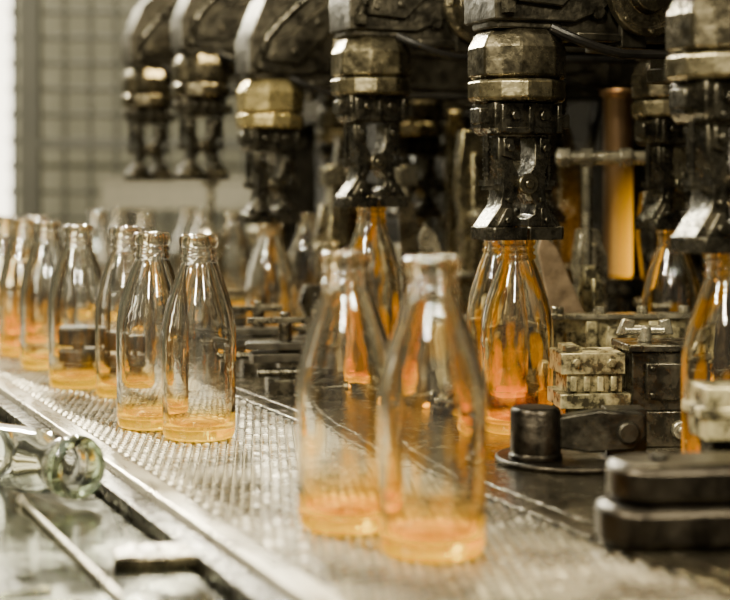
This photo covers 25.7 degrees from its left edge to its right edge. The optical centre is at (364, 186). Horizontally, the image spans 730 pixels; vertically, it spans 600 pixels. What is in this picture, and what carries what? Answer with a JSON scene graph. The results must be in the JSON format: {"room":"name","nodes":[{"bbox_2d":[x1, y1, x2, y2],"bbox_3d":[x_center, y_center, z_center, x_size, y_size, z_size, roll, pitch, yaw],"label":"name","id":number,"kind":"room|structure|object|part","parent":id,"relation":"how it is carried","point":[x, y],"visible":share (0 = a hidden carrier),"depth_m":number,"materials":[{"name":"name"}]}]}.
{"room":"processing plant","nodes":[
{"label":"processing plant","id":0,"kind":"room"},
{"bbox_2d":[16,0,264,262],"bbox_3d":[0.000,-0.803,7.550,10.000,3.900,0.100,0,0,0],"label":"wall","id":1,"kind":"structure","parent":0,"point":[51,24],"depth_m":7.50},
{"bbox_2d":[0,0,10,215],"bbox_3d":[-1.980,-0.978,7.470,0.640,2.350,0.060,0,0,0],"label":"window","id":2,"kind":"structure","parent":1,"relation":"in","point":[5,19],"depth_m":7.44,"materials":[{"name":"beige"}]},
{"bbox_3d":[0.000,1.197,3.000,10.000,0.100,10.000,0,0,0],"label":"floor","id":3,"kind":"structure","parent":0,"visible":0},
{"bbox_2d":[0,419,225,599],"bbox_3d":[-0.627,0.704,1.472,0.653,0.886,2.600,0,0,-22],"label":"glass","id":4,"kind":"object","parent":3,"relation":"on","point":[91,526],"visible":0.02,"depth_m":1.15,"materials":[{"name":"black metal"}]},
{"bbox_2d":[0,571,75,599],"bbox_3d":[-0.238,0.256,1.005,0.100,0.009,0.080,0,0,-22],"label":"cover plate","id":5,"kind":"object","parent":4,"relation":"on","point":[26,585],"visible":1,"depth_m":1.01,"materials":[{"name":"grey metal"}]},
{"bbox_2d":[0,423,105,499],"bbox_3d":[-0.282,0.231,1.350,0.145,0.055,0.055,-2,-2,44],"label":"bottle","id":6,"kind":"object","parent":4,"relation":"on","point":[38,461],"visible":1,"depth_m":1.32,"materials":[{"name":"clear glass"}]},
{"bbox_2d":[15,494,123,599],"bbox_3d":[-0.220,0.258,1.164,0.008,0.008,0.342,0,0,-23],"label":"rod","id":7,"kind":"object","parent":4,"relation":"on","point":[20,499],"visible":1,"depth_m":1.13,"materials":[{"name":"silver metal"}]},
{"bbox_2d":[113,543,222,568],"bbox_3d":[-0.137,0.255,1.114,0.078,0.011,0.042,0,0,-6],"label":"plate","id":8,"kind":"object","parent":4,"relation":"on","point":[147,555],"visible":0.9,"depth_m":1.09,"materials":[{"name":"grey metal"}]},
{"bbox_2d":[8,0,247,263],"bbox_3d":[-0.425,-0.053,5.600,1.649,2.400,0.060,0,0,0],"label":"fence","id":9,"kind":"object","parent":3,"relation":"on","point":[30,37],"visible":0.16,"depth_m":5.59,"materials":[{"name":"grey metal"}]},
{"bbox_3d":[-1.170,-0.053,5.600,0.070,2.400,0.060,0,0,0],"label":"post","id":10,"kind":"part","parent":9,"relation":"part of","materials":[{"name":"grey metal"}]},
{"bbox_3d":[-0.425,-0.148,5.600,1.550,0.030,0.040,0,0,0],"label":"cross rail","id":11,"kind":"part","parent":9,"relation":"part of","materials":[{"name":"grey metal"}]},
{"bbox_2d":[101,178,251,225],"bbox_3d":[-0.510,0.559,4.900,0.580,1.175,0.100,0,0,0],"label":"bar","id":12,"kind":"object","parent":3,"relation":"on","point":[135,196],"visible":0.3,"depth_m":4.86,"materials":[{"name":"beige paint"}]},
{"bbox_2d":[236,360,295,410],"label":"plate","id":13,"kind":"object","parent":3,"relation":"on","point":[254,385],"depth_m":1.95,"materials":[{"name":"black metal"}]},
{"bbox_2d":[88,210,111,271],"bbox_3d":[-0.526,0.146,3.150,0.074,0.201,0.074,0,0,-35],"label":"glass bottle","id":14,"kind":"object","parent":13,"relation":"on","point":[101,239],"visible":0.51,"depth_m":3.13,"materials":[{"name":"clear glass"}]},
{"bbox_2d":[109,208,129,229],"bbox_3d":[-0.536,0.146,3.500,0.074,0.201,0.074,0,0,21],"label":"glass bottle","id":15,"kind":"object","parent":13,"relation":"on","point":[119,215],"visible":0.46,"depth_m":3.48,"materials":[{"name":"clear glass"}]},
{"bbox_2d":[135,211,155,230],"bbox_3d":[-0.426,0.146,3.100,0.074,0.201,0.074,0,0,-28],"label":"glass bottle","id":16,"kind":"object","parent":13,"relation":"on","point":[145,219],"visible":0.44,"depth_m":3.08,"materials":[{"name":"clear glass"}]},
{"bbox_2d":[171,207,195,274],"bbox_3d":[-0.398,0.146,3.600,0.074,0.201,0.074,0,0,28],"label":"glass bottle","id":17,"kind":"object","parent":13,"relation":"on","point":[186,222],"visible":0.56,"depth_m":3.58,"materials":[{"name":"clear glass"}]},
{"bbox_2d":[191,209,206,232],"bbox_3d":[-0.339,0.146,3.350,0.074,0.201,0.074,0,0,-21],"label":"glass bottle","id":18,"kind":"object","parent":13,"relation":"on","point":[200,224],"visible":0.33,"depth_m":3.33,"materials":[{"name":"clear glass"}]},
{"bbox_2d":[198,180,220,237],"bbox_3d":[-0.307,0.107,3.181,0.060,0.280,0.060,0,0,-22],"label":"hydraulic cylinder","id":19,"kind":"object","parent":13,"relation":"on","point":[210,184],"visible":0.26,"depth_m":3.17,"materials":[{"name":"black metal"}]},
{"bbox_3d":[-0.307,0.028,3.181,0.030,0.122,0.024,0,0,-22],"label":"rod","id":20,"kind":"part","parent":19,"relation":"part of","materials":[{"name":"grey metal"}]},
{"bbox_2d":[216,211,250,305],"bbox_3d":[-0.257,0.146,3.120,0.074,0.201,0.074,0,0,-30],"label":"glass bottle","id":21,"kind":"object","parent":13,"relation":"on","point":[234,252],"visible":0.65,"depth_m":3.09,"materials":[{"name":"clear glass"}]},
{"bbox_2d":[226,285,245,349],"bbox_3d":[-0.203,0.199,2.444,0.126,0.096,0.065,0,0,-9],"label":"plate","id":22,"kind":"object","parent":13,"relation":"on","point":[240,320],"visible":0.12,"depth_m":2.43,"materials":[{"name":"black metal"}]},
{"bbox_3d":[-0.224,0.168,2.446,0.076,0.035,0.016,0,0,-9],"label":"lever","id":23,"kind":"part","parent":22,"relation":"part of","materials":[{"name":"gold metal"}]},
{"bbox_3d":[-0.207,0.198,2.445,0.117,0.023,0.054,0,0,-9],"label":"flat blade","id":24,"kind":"part","parent":22,"relation":"part of","materials":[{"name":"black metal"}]},
{"bbox_2d":[245,172,266,254],"bbox_3d":[-0.231,0.107,3.471,0.060,0.280,0.060,0,0,-22],"label":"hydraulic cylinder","id":25,"kind":"object","parent":13,"relation":"on","point":[251,233],"visible":0.19,"depth_m":3.45,"materials":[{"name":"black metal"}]},
{"bbox_2d":[232,301,305,375],"bbox_3d":[-0.127,0.199,2.114,0.126,0.096,0.065,0,0,-9],"label":"plate","id":26,"kind":"object","parent":13,"relation":"on","point":[256,332],"visible":0.36,"depth_m":2.10,"materials":[{"name":"black metal"}]},
{"bbox_3d":[-0.148,0.168,2.116,0.076,0.035,0.016,0,0,-9],"label":"lever","id":27,"kind":"part","parent":26,"relation":"part of","materials":[{"name":"black metal"}]},
{"bbox_3d":[-0.132,0.198,2.115,0.117,0.023,0.054,0,0,-9],"label":"flat blade","id":28,"kind":"part","parent":26,"relation":"part of","materials":[{"name":"black metal"}]},
{"bbox_2d":[245,218,294,334],"bbox_3d":[-0.140,0.146,2.363,0.074,0.201,0.074,0,0,15],"label":"glass bottle","id":29,"kind":"object","parent":13,"relation":"on","point":[270,279],"visible":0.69,"depth_m":2.34,"materials":[{"name":"clear glass"}]},
{"bbox_2d":[245,312,311,394],"bbox_3d":[-0.082,0.199,1.924,0.126,0.096,0.065,0,0,-9],"label":"plate","id":30,"kind":"object","parent":13,"relation":"on","point":[285,352],"visible":0.66,"depth_m":1.91,"materials":[{"name":"black metal"}]},
{"bbox_3d":[-0.087,0.198,1.925,0.117,0.023,0.054,0,0,-9],"label":"flat blade","id":31,"kind":"part","parent":30,"relation":"part of","materials":[{"name":"black metal"}]},
{"bbox_3d":[-0.103,0.168,1.926,0.076,0.035,0.016,0,0,-9],"label":"lever","id":32,"kind":"part","parent":30,"relation":"part of","materials":[{"name":"black metal"}]},
{"bbox_2d":[265,152,297,251],"bbox_3d":[-0.218,0.057,3.908,0.105,0.380,0.095,0,0,-22],"label":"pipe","id":33,"kind":"object","parent":13,"relation":"on","point":[270,156],"visible":0.09,"depth_m":3.88,"materials":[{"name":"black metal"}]},
{"bbox_2d":[288,127,316,253],"bbox_3d":[-0.186,0.045,4.245,0.130,0.404,0.140,0,0,-22],"label":"support column","id":34,"kind":"structure","parent":13,"relation":"on","point":[304,199],"depth_m":4.21,"materials":[{"name":"black metal"}]},
{"bbox_2d":[289,214,317,324],"bbox_3d":[-0.098,0.146,2.750,0.074,0.201,0.074,0,0,-7],"label":"glass bottle","id":35,"kind":"object","parent":13,"relation":"on","point":[301,254],"visible":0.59,"depth_m":2.72,"materials":[{"name":"clear glass"}]},
{"bbox_2d":[295,285,322,334],"bbox_3d":[-0.075,0.197,2.398,0.080,0.100,0.064,0,0,-9],"label":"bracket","id":36,"kind":"object","parent":13,"relation":"on","point":[310,294],"visible":0.12,"depth_m":2.39,"materials":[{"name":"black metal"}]},
{"bbox_2d":[314,204,347,243],"bbox_3d":[-0.057,0.137,2.598,0.080,0.220,0.064,0,0,-11],"label":"bracket","id":37,"kind":"object","parent":13,"relation":"on","point":[338,231],"visible":0.06,"depth_m":2.59,"materials":[{"name":"black metal"}]},
{"bbox_2d":[314,167,347,284],"bbox_3d":[-0.055,0.107,2.592,0.060,0.280,0.060,0,0,-22],"label":"hydraulic cylinder","id":38,"kind":"object","parent":13,"relation":"on","point":[330,177],"visible":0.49,"depth_m":2.58,"materials":[{"name":"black metal"}]},
{"bbox_3d":[-0.055,0.028,2.592,0.030,0.122,0.024,0,0,-22],"label":"rod","id":39,"kind":"part","parent":38,"relation":"part of","materials":[{"name":"grey metal"}]},
{"bbox_2d":[332,136,357,246],"bbox_3d":[-0.036,0.077,2.948,0.080,0.340,0.064,0,0,-17],"label":"bracket","id":40,"kind":"object","parent":13,"relation":"on","point":[349,214],"visible":0.11,"depth_m":2.94,"materials":[{"name":"black metal"}]},
{"bbox_2d":[367,180,375,188],"bbox_3d":[-0.029,0.057,3.446,0.105,0.380,0.082,0,0,-22],"label":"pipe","id":41,"kind":"object","parent":13,"relation":"on","point":[370,183],"visible":0.05,"depth_m":3.45,"materials":[{"name":"black metal"}]},
{"bbox_2d":[348,207,400,339],"bbox_3d":[0.008,0.118,2.002,0.074,0.201,0.074,0,0,36],"label":"glass bottle","id":42,"kind":"object","parent":13,"relation":"on","point":[371,233],"visible":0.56,"depth_m":1.98,"materials":[{"name":"clear glass"}]},
{"bbox_2d":[393,166,416,309],"bbox_3d":[0.062,0.107,2.489,0.060,0.280,0.060,0,0,-22],"label":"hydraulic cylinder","id":43,"kind":"object","parent":13,"relation":"on","point":[406,176],"visible":0.29,"depth_m":2.48,"materials":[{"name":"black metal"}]},
{"bbox_3d":[0.062,0.028,2.489,0.030,0.122,0.024,0,0,-22],"label":"rod","id":44,"kind":"part","parent":43,"relation":"part of","materials":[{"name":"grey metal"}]},
{"bbox_2d":[397,196,420,299],"bbox_3d":[0.071,0.127,2.200,0.054,0.240,0.006,0,0,-6],"label":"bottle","id":45,"kind":"object","parent":13,"relation":"on","point":[408,222],"visible":0.2,"depth_m":2.19,"materials":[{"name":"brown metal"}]},
{"bbox_2d":[399,219,425,242],"bbox_3d":[0.083,0.146,2.703,0.074,0.201,0.074,0,0,-14],"label":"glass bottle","id":46,"kind":"object","parent":13,"relation":"on","point":[421,221],"visible":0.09,"depth_m":2.69,"materials":[{"name":"clear glass"}]},
{"bbox_2d":[416,156,432,228],"bbox_3d":[0.135,0.057,3.783,0.105,0.380,0.061,0,0,-22],"label":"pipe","id":47,"kind":"object","parent":13,"relation":"on","point":[427,222],"visible":0.02,"depth_m":3.77,"materials":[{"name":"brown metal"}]},
{"bbox_2d":[418,223,442,253],"bbox_3d":[0.100,0.147,2.119,0.058,0.200,0.006,0,0,-6],"label":"curved deflector","id":48,"kind":"object","parent":13,"relation":"on","point":[428,240],"visible":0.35,"depth_m":2.12,"materials":[{"name":"grey metal"}]},
{"bbox_2d":[431,115,471,253],"bbox_3d":[0.168,0.057,2.964,0.105,0.380,0.095,0,0,-22],"label":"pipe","id":49,"kind":"object","parent":13,"relation":"on","point":[441,223],"visible":0.14,"depth_m":2.94,"materials":[{"name":"black metal"}]},
{"bbox_2d":[0,353,729,599],"bbox_3d":[-0.433,0.696,2.254,0.292,0.902,3.900,0,0,-22],"label":"conveyor","id":50,"kind":"object","parent":3,"relation":"on","point":[237,494],"visible":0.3,"depth_m":1.16,"materials":[{"name":"metal"}]},
{"bbox_2d":[0,216,17,269],"bbox_3d":[-0.566,0.146,2.520,0.074,0.201,0.074,0,0,16],"label":"glass bottle","id":51,"kind":"object","parent":50,"relation":"on","point":[5,221],"visible":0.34,"depth_m":2.50,"materials":[{"name":"clear glass"}]},
{"bbox_2d":[0,218,36,355],"bbox_3d":[-0.505,0.146,2.370,0.074,0.201,0.074,0,0,-25],"label":"glass bottle","id":52,"kind":"object","parent":50,"relation":"on","point":[19,247],"visible":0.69,"depth_m":2.34,"materials":[{"name":"clear glass"}]},
{"bbox_2d":[24,215,47,219],"bbox_3d":[-0.535,0.146,2.600,0.074,0.201,0.074,0,0,7],"label":"glass bottle","id":53,"kind":"object","parent":50,"relation":"on","point":[38,217],"visible":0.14,"depth_m":2.59,"materials":[{"name":"clear glass"}]},
{"bbox_2d":[20,220,62,368],"bbox_3d":[-0.437,0.146,2.200,0.074,0.201,0.074,0,0,7],"label":"glass bottle","id":54,"kind":"object","parent":50,"relation":"on","point":[46,249],"visible":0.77,"depth_m":2.17,"materials":[{"name":"clear glass"}]},
{"bbox_2d":[48,224,101,388],"bbox_3d":[-0.356,0.146,1.985,0.074,0.201,0.074,0,0,31],"label":"glass bottle","id":55,"kind":"object","parent":50,"relation":"on","point":[77,274],"visible":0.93,"depth_m":1.96,"materials":[{"name":"clear glass"}]},
{"bbox_2d":[94,226,141,397],"bbox_3d":[-0.284,0.146,1.900,0.074,0.201,0.074,0,0,-19],"label":"glass bottle","id":56,"kind":"object","parent":50,"relation":"on","point":[120,260],"visible":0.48,"depth_m":1.87,"materials":[{"name":"clear glass"}]},
{"bbox_3d":[-0.559,0.274,2.202,0.020,0.046,3.900,0,0,-22],"label":"rail","id":57,"kind":"part","parent":50,"relation":"part of","materials":[{"name":"silver metal"}]},
{"bbox_2d":[116,231,175,430],"bbox_3d":[-0.220,0.146,1.650,0.074,0.201,0.074,0,0,21],"label":"glass bottle","id":58,"kind":"object","parent":50,"relation":"on","point":[147,288],"visible":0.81,"depth_m":1.62,"materials":[{"name":"clear glass"}]},
{"bbox_3d":[-0.538,0.271,2.211,0.024,0.052,3.900,0,0,-22],"label":"rail","id":59,"kind":"part","parent":50,"relation":"part of","materials":[{"name":"metal"}]},
{"bbox_2d":[161,233,236,441],"bbox_3d":[-0.164,0.146,1.578,0.074,0.201,0.074,0,0,28],"label":"glass bottle","id":60,"kind":"object","parent":50,"relation":"on","point":[199,340],"visible":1,"depth_m":1.55,"materials":[{"name":"clear glass"}]},
{"bbox_2d":[296,250,389,534],"bbox_3d":[-0.013,0.146,1.165,0.074,0.201,0.074,0,0,8],"label":"glass bottle","id":61,"kind":"object","parent":50,"relation":"on","point":[346,342],"visible":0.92,"depth_m":1.14,"materials":[{"name":"clear glass"}]},
{"bbox_2d":[377,254,486,561],"bbox_3d":[0.045,0.146,1.082,0.074,0.201,0.074,0,0,-2],"label":"glass bottle","id":62,"kind":"object","parent":50,"relation":"on","point":[432,408],"visible":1,"depth_m":1.05,"materials":[{"name":"clear glass"}]},
{"bbox_3d":[-0.308,0.272,2.305,0.022,0.050,3.900,0,0,-22],"label":"rail","id":63,"kind":"part","parent":50,"relation":"part of","materials":[{"name":"grey metal"}]},
{"bbox_2d":[317,101,700,278],"bbox_3d":[0.661,0.047,3.296,0.181,2.200,4.400,0,0,-22],"label":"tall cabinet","id":64,"kind":"object","parent":3,"relation":"on","point":[579,112],"visible":0.02,"depth_m":3.60,"materials":[{"name":"black metal"}]},
{"bbox_2d":[486,432,607,524],"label":"plate","id":65,"kind":"object","parent":3,"relation":"on","point":[577,496],"depth_m":1.32,"materials":[{"name":"black metal"}]},
{"bbox_2d":[443,111,464,255],"bbox_3d":[0.147,0.062,2.598,0.060,0.370,0.064,0,0,-10],"label":"bracket","id":66,"kind":"object","parent":65,"relation":"on","point":[454,122],"visible":0.15,"depth_m":2.59,"materials":[{"name":"black metal"}]},
{"bbox_2d":[452,130,488,312],"bbox_3d":[0.155,0.082,2.348,0.080,0.330,0.064,0,0,-16],"label":"bracket","id":67,"kind":"object","parent":65,"relation":"on","point":[470,201],"visible":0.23,"depth_m":2.33,"materials":[{"name":"black metal"}]},
{"bbox_2d":[466,240,500,361],"bbox_3d":[0.150,0.146,1.790,0.074,0.201,0.074,0,0,29],"label":"glass bottle","id":68,"kind":"object","parent":65,"relation":"on","point":[489,260],"visible":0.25,"depth_m":1.77,"materials":[{"name":"clear glass"}]},
{"bbox_2d":[480,240,553,434],"bbox_3d":[0.154,0.146,1.619,0.074,0.201,0.074,0,0,-23],"label":"glass bottle","id":69,"kind":"object","parent":65,"relation":"on","point":[517,336],"visible":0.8,"depth_m":1.59,"materials":[{"name":"glass"}]},
{"bbox_2d":[513,163,520,214],"bbox_3d":[0.195,0.107,2.165,0.060,0.280,0.060,0,0,-22],"label":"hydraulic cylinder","id":70,"kind":"object","parent":65,"relation":"on","point":[517,165],"visible":0.04,"depth_m":2.16,"materials":[{"name":"black metal"}]},
{"bbox_2d":[533,240,554,284],"bbox_3d":[0.246,0.147,2.248,0.060,0.200,0.064,0,0,-2],"label":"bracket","id":71,"kind":"object","parent":65,"relation":"on","point":[535,247],"visible":0.02,"depth_m":2.24,"materials":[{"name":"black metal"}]},
{"bbox_2d":[553,370,555,405],"bbox_3d":[0.210,0.217,1.718,0.060,0.060,0.064,0,0,-8],"label":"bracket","id":72,"kind":"object","parent":65,"relation":"on","point":[554,371],"visible":0.02,"depth_m":1.71,"materials":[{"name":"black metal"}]},
{"bbox_2d":[537,240,583,312],"bbox_3d":[0.240,0.152,1.929,0.066,0.190,0.006,0,0,-6],"label":"curved deflector","id":73,"kind":"object","parent":65,"relation":"on","point":[560,291],"visible":0.26,"depth_m":1.93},
{"bbox_2d":[551,128,580,283],"bbox_3d":[0.305,0.077,2.498,0.090,0.340,0.064,0,0,-4],"label":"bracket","id":74,"kind":"object","parent":65,"relation":"on","point":[567,196],"visible":0.23,"depth_m":2.49,"materials":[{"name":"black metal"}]},
{"bbox_2d":[495,404,646,474],"bbox_3d":[0.186,0.221,1.440,0.139,0.052,0.139,0,0,-3],"label":"machine arm","id":75,"kind":"object","parent":65,"relation":"on","point":[543,439],"visible":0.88,"depth_m":1.41,"materials":[{"name":"metal"}]},
{"bbox_3d":[0.151,0.218,1.420,0.048,0.046,0.048,0,0,-3],"label":"post","id":76,"kind":"part","parent":75,"relation":"part of","materials":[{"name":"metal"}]},
{"bbox_3d":[0.186,0.244,1.440,0.139,0.006,0.139,0,0,-3],"label":"plate","id":77,"kind":"part","parent":75,"relation":"part of","materials":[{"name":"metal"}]},
{"bbox_2d":[572,284,577,295],"bbox_3d":[0.290,0.182,2.048,0.078,0.130,0.006,0,0,-6],"label":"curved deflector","id":78,"kind":"object","parent":65,"relation":"on","point":[574,286],"visible":0.04,"depth_m":2.04,"materials":[{"name":"grey metal"}]},
{"bbox_2d":[465,305,691,348],"bbox_3d":[0.249,0.193,1.859,0.300,0.108,0.032,0,0,-6],"label":"rack","id":79,"kind":"object","parent":65,"relation":"on","point":[597,328],"visible":0.37,"depth_m":1.85,"materials":[{"name":"beige metal"}]},
{"bbox_3d":[0.249,0.146,1.859,0.300,0.014,0.032,0,0,-6],"label":"cap rail","id":80,"kind":"part","parent":79,"relation":"part of","materials":[{"name":"grey metal"}]},
{"bbox_2d":[571,229,607,309],"bbox_3d":[0.300,0.152,2.148,0.070,0.190,0.064,0,0,-14],"label":"glass bottle","id":81,"kind":"object","parent":65,"relation":"on","point":[599,256],"visible":0.09,"depth_m":2.14,"materials":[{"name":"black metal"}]},
{"bbox_2d":[578,265,603,311],"bbox_3d":[0.279,0.172,1.978,0.044,0.150,0.064,0,0,-8],"label":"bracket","id":82,"kind":"object","parent":65,"relation":"on","point":[590,288],"visible":0.15,"depth_m":1.97,"materials":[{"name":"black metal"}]},
{"bbox_2d":[555,148,644,264],"bbox_3d":[0.308,0.098,2.080,0.120,0.297,0.040,0,0,0],"label":"gas pipe","id":83,"kind":"object","parent":65,"relation":"on","point":[586,158],"visible":0.6,"depth_m":2.07,"materials":[{"name":"grey metal"}]},
{"bbox_2d":[547,318,683,446],"bbox_3d":[0.255,0.187,1.549,0.142,0.120,0.092,0,0,-5],"label":"machine part","id":84,"kind":"object","parent":65,"relation":"on","point":[644,370],"visible":0.65,"depth_m":1.52,"materials":[{"name":"beige metal"}]},
{"bbox_2d":[606,276,640,311],"bbox_3d":[0.364,0.188,2.300,0.100,0.118,0.100,0,0,-22],"label":"socket","id":85,"kind":"object","parent":65,"relation":"on","point":[622,291],"visible":0.25,"depth_m":2.27,"materials":[{"name":"black metal"}]},
{"bbox_2d":[600,89,632,276],"bbox_3d":[0.364,-0.005,2.300,0.052,0.268,0.052,0,0,-22],"label":"tube","id":86,"kind":"object","parent":85,"relation":"on","point":[617,103],"visible":0.83,"depth_m":2.28,"materials":[{"name":"brown metal"}]},
{"bbox_2d":[601,99,677,276],"bbox_3d":[0.457,0.045,2.672,0.130,0.404,0.140,0,0,-22],"label":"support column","id":87,"kind":"structure","parent":65,"relation":"on","point":[639,171],"depth_m":2.61,"materials":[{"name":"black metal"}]},
{"bbox_2d":[301,101,585,126],"bbox_3d":[0.456,-0.350,2.698,0.153,0.385,3.650,0,0,-22],"label":"girder","id":88,"kind":"object","parent":87,"relation":"on","point":[310,108],"visible":0.02,"depth_m":3.94,"materials":[{"name":"black metal"}]},
{"bbox_2d":[121,0,243,180],"bbox_3d":[-0.151,-0.260,3.118,0.650,0.496,0.113,0,0,-22],"label":"bottle gripper","id":89,"kind":"object","parent":88,"relation":"hanging from","point":[148,58],"visible":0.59,"depth_m":2.99,"materials":[{"name":"black metal"}]},
{"bbox_3d":[-0.150,-0.328,3.123,0.644,0.360,0.091,0,0,-22],"label":"swing arm","id":90,"kind":"part","parent":89,"relation":"part of"},
{"bbox_2d":[170,0,316,179],"bbox_3d":[-0.018,-0.260,2.794,0.650,0.496,0.113,0,0,-22],"label":"bottle gripper","id":91,"kind":"object","parent":88,"relation":"hanging from","point":[204,33],"visible":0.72,"depth_m":2.67,"materials":[{"name":"black metal"}]},
{"bbox_3d":[-0.018,-0.328,2.799,0.644,0.360,0.091,0,0,-22],"label":"swing arm","id":92,"kind":"part","parent":91,"relation":"part of"},
{"bbox_2d":[316,93,462,208],"bbox_3d":[0.046,-0.195,3.095,0.292,0.496,0.106,0,0,-22],"label":"bottle gripper","id":93,"kind":"object","parent":88,"relation":"hanging from","point":[329,127],"visible":0.07,"depth_m":3.03,"materials":[{"name":"black metal"}]},
{"bbox_3d":[0.048,-0.292,3.096,0.284,0.302,0.091,0,0,-22],"label":"swing arm","id":94,"kind":"part","parent":93,"relation":"part of"},
{"bbox_2d":[411,157,418,165],"bbox_3d":[0.101,0.044,3.402,0.061,0.400,0.120,0,0,22],"label":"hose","id":95,"kind":"object","parent":88,"relation":"hanging from","point":[413,159],"visible":0.03,"depth_m":3.35,"materials":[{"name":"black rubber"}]},
{"bbox_2d":[235,0,602,222],"bbox_3d":[0.118,-0.195,2.461,0.650,0.496,0.113,0,0,-22],"label":"bottle gripper","id":96,"kind":"object","parent":88,"relation":"hanging from","point":[284,48],"visible":0.62,"depth_m":2.34,"materials":[{"name":"black metal"}]},
{"bbox_3d":[0.118,-0.263,2.466,0.644,0.360,0.091,0,0,-22],"label":"swing arm","id":97,"kind":"part","parent":96,"relation":"part of"},
{"bbox_2d":[387,92,473,218],"bbox_3d":[0.173,-0.195,2.736,0.292,0.496,0.106,0,0,-22],"label":"bottle gripper","id":98,"kind":"object","parent":88,"relation":"hanging from","point":[421,134],"visible":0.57,"depth_m":2.68,"materials":[{"name":"black metal"}]},
{"bbox_3d":[0.175,-0.292,2.737,0.284,0.302,0.091,0,0,-22],"label":"swing arm","id":99,"kind":"part","parent":98,"relation":"part of"},
{"bbox_2d":[329,0,639,206],"bbox_3d":[0.266,-0.223,2.100,0.650,0.496,0.113,0,0,-22],"label":"bottle gripper","id":100,"kind":"object","parent":88,"relation":"hanging from","point":[371,57],"visible":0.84,"depth_m":1.98,"materials":[{"name":"black metal"}]},
{"bbox_3d":[0.266,-0.291,2.105,0.644,0.360,0.091,0,0,-22],"label":"swing arm","id":101,"kind":"part","parent":100,"relation":"part of"},
{"bbox_2d":[464,0,673,240],"bbox_3d":[0.411,-0.195,1.716,0.650,0.496,0.113,0,0,-22],"label":"bottle gripper","id":102,"kind":"object","parent":88,"relation":"hanging from","point":[517,54],"visible":0.91,"depth_m":1.60,"materials":[{"name":"black metal"}]},
{"bbox_3d":[0.412,-0.263,1.722,0.644,0.360,0.091,0,0,-22],"label":"swing arm","id":103,"kind":"part","parent":102,"relation":"part of"},
{"bbox_2d":[501,63,637,222],"bbox_3d":[0.336,-0.195,2.384,0.289,0.496,0.100,0,0,-22],"label":"bottle gripper","id":104,"kind":"object","parent":88,"relation":"hanging from","point":[587,78],"visible":0.27,"depth_m":2.34,"materials":[{"name":"black metal"}]},
{"bbox_3d":[0.339,-0.292,2.383,0.284,0.302,0.091,0,0,-22],"label":"swing arm","id":105,"kind":"part","parent":104,"relation":"part of"},
{"bbox_2d":[580,101,600,199],"bbox_3d":[0.373,0.044,2.736,0.061,0.400,0.120,0,0,22],"label":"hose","id":106,"kind":"object","parent":88,"relation":"hanging from","point":[595,106],"visible":0.26,"depth_m":2.71,"materials":[{"name":"black rubber"}]},
{"bbox_2d":[632,59,705,229],"bbox_3d":[0.471,-0.195,2.028,0.289,0.496,0.100,0,0,-22],"label":"bottle gripper","id":107,"kind":"object","parent":88,"relation":"hanging from","point":[654,125],"visible":0.48,"depth_m":1.97,"materials":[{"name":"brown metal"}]},
{"bbox_2d":[665,0,729,253],"bbox_3d":[0.552,-0.195,1.399,0.650,0.496,0.113,0,0,-22],"label":"bottle gripper","id":108,"kind":"object","parent":88,"relation":"hanging from","point":[697,71],"visible":1,"depth_m":1.27,"materials":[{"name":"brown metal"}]},
{"bbox_2d":[633,192,657,305],"bbox_3d":[0.401,0.127,2.248,0.060,0.240,0.064,0,0,-2],"label":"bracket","id":109,"kind":"object","parent":65,"relation":"on","point":[646,239],"visible":0.21,"depth_m":2.24,"materials":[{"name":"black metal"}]},
{"bbox_2d":[665,550,729,576],"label":"plate","id":110,"kind":"object","parent":3,"relation":"on","point":[718,561],"depth_m":1.06,"materials":[{"name":"black metal"}]},
{"bbox_2d":[595,451,729,551],"bbox_3d":[0.241,0.216,1.116,0.164,0.062,0.068,0,0,-7],"label":"block","id":111,"kind":"object","parent":110,"relation":"on","point":[680,501],"visible":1,"depth_m":1.08,"materials":[{"name":"metal"}]},
{"bbox_2d":[642,230,699,311],"bbox_3d":[0.382,0.146,1.993,0.074,0.201,0.074,0,0,23],"label":"glass bottle","id":112,"kind":"object","parent":110,"relation":"on","point":[671,281],"visible":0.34,"depth_m":1.97,"materials":[{"name":"clear glass"}]},
{"bbox_2d":[681,254,729,451],"bbox_3d":[0.294,0.146,1.301,0.074,0.201,0.074,0,0,-24],"label":"glass bottle","id":113,"kind":"object","parent":110,"relation":"on","point":[705,355],"visible":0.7,"depth_m":1.28,"materials":[{"name":"glass"}]},
{"bbox_2d":[682,380,729,451],"bbox_3d":[0.281,0.198,1.213,0.070,0.098,0.049,0,0,-6],"label":"block","id":114,"kind":"object","parent":110,"relation":"on","point":[707,406],"visible":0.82,"depth_m":1.19,"materials":[{"name":"beige metal"}]},
{"bbox_2d":[698,124,729,287],"bbox_3d":[0.486,0.057,2.187,0.105,0.380,0.095,0,0,-22],"label":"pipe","id":115,"kind":"object","parent":110,"relation":"on","point":[727,207],"visible":0.02,"depth_m":2.17,"materials":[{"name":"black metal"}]}
]}

